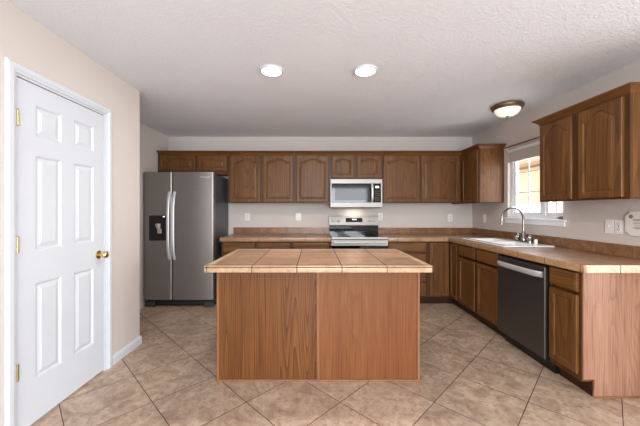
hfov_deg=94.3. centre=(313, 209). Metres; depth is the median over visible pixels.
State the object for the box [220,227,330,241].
countertop
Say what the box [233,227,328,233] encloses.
backsplash
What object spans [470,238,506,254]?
basin
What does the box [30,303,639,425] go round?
floor
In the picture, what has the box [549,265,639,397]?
base cabinet
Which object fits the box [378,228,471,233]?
backsplash
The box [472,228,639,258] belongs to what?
backsplash
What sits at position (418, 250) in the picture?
base cabinet
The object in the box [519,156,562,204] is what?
house
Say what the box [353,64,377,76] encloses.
recessed light
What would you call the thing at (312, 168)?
upper cabinet
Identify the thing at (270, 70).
recessed light
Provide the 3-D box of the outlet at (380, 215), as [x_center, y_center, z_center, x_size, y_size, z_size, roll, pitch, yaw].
[1.046,0.106,4.645,0.072,0.116,0.010,0,0,0]
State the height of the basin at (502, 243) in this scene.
0.200 m
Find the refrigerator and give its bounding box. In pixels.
[144,172,227,306]
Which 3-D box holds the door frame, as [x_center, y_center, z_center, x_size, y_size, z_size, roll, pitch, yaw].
[-1.728,0.231,2.035,0.132,2.127,0.847,0,0,0]
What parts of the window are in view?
sash, sill, frame, sash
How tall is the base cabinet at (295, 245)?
0.875 m
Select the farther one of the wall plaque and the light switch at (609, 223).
the light switch at (609, 223)
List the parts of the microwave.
door, handle, control panel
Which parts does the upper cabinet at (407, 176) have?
door, crown, door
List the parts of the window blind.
rail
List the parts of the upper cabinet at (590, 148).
door, crown, door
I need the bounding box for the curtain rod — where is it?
[503,136,539,150]
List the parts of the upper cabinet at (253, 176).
door, crown, door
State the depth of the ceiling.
2.20 m
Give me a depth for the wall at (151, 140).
3.99 m
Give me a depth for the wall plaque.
2.29 m
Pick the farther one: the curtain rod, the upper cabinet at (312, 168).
the upper cabinet at (312, 168)
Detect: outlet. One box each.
[245,213,249,219]
[378,213,382,219]
[448,214,451,221]
[614,220,623,233]
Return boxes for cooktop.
[329,234,385,236]
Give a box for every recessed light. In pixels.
[259,64,283,76]
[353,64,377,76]
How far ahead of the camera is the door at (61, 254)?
1.96 m
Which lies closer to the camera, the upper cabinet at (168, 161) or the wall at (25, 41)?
the wall at (25, 41)
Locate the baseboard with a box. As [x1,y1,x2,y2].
[112,335,141,365]
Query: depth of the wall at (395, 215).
4.65 m
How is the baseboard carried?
attached to the wall at (25, 41)
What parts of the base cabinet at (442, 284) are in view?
door, door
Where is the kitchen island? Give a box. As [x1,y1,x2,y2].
[204,249,432,381]
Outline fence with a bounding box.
[519,204,562,212]
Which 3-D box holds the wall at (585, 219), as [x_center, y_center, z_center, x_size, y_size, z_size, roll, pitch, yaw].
[2.545,0.074,3.135,0.120,2.440,3.030,0,0,0]
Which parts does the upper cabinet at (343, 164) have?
door, crown, door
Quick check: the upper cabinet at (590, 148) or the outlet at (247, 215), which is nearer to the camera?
the upper cabinet at (590, 148)
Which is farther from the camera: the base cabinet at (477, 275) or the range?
the range
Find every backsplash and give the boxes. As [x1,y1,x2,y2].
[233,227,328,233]
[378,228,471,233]
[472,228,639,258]
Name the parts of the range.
display panel, oven door, handle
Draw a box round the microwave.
[329,179,381,207]
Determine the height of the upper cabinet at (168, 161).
0.341 m
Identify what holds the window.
in the wall at (585, 219)
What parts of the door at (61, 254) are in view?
knob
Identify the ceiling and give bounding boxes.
[6,0,639,136]
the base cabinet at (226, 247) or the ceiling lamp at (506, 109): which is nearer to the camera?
the ceiling lamp at (506, 109)
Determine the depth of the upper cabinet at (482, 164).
3.87 m
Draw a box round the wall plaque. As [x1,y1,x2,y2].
[625,211,639,236]
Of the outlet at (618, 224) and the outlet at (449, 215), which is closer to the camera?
the outlet at (618, 224)
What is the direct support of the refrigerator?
on the floor
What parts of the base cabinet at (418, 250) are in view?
drawer, drawer, drawer, drawer, frame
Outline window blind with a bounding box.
[508,141,539,162]
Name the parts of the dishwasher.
handle, door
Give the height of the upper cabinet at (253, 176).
0.756 m
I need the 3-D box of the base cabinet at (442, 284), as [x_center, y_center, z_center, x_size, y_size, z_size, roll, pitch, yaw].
[2.018,0.857,4.226,0.933,0.875,0.847,0,0,0]
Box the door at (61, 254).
[16,77,108,425]
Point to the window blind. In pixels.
(532, 150)
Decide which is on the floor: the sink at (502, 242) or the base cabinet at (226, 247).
the base cabinet at (226, 247)
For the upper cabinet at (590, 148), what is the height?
0.781 m
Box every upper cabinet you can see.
[156,151,227,175]
[227,151,294,202]
[295,151,329,202]
[330,151,382,178]
[382,151,461,202]
[452,144,505,203]
[532,82,639,201]
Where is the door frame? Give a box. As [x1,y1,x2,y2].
[4,57,111,425]
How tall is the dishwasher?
0.864 m
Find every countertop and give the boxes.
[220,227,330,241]
[378,228,639,272]
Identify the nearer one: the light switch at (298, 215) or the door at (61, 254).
the door at (61, 254)
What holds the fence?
on the ground
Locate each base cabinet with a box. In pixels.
[221,242,291,256]
[292,242,330,248]
[388,242,426,302]
[425,242,476,310]
[458,245,505,337]
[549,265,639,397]
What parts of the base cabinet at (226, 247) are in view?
drawer, drawer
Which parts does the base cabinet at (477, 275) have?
door, drawer, frame, door, drawer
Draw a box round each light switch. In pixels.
[296,213,300,219]
[605,219,613,233]
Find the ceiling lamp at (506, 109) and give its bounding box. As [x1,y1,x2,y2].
[491,100,524,118]
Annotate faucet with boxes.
[500,207,533,242]
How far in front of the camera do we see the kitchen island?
2.25 m
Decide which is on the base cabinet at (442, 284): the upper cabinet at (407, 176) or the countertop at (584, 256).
the countertop at (584, 256)
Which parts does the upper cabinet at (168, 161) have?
door, crown, door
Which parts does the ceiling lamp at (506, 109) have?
lamp shade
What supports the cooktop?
in the range
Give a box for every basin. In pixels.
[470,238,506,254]
[490,242,532,255]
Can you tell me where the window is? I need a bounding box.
[503,159,566,226]
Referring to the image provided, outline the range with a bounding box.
[329,216,387,248]
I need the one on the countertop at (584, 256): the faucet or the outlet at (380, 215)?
the faucet
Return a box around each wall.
[0,0,139,425]
[140,123,168,306]
[169,137,471,234]
[472,60,639,245]
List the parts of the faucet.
spout, handle, plate, handle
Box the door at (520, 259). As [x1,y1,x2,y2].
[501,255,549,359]
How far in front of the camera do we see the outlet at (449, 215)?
4.64 m
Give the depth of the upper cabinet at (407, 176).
4.31 m
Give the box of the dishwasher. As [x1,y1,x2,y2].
[497,254,559,373]
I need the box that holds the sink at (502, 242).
[463,238,553,255]
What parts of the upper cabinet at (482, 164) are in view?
frame, door, crown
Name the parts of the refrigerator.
door, handle, handle, kick plate, door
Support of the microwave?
attached to the upper cabinet at (343, 164)
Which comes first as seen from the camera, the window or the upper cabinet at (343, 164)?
the window
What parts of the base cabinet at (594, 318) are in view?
drawer, door, frame, panel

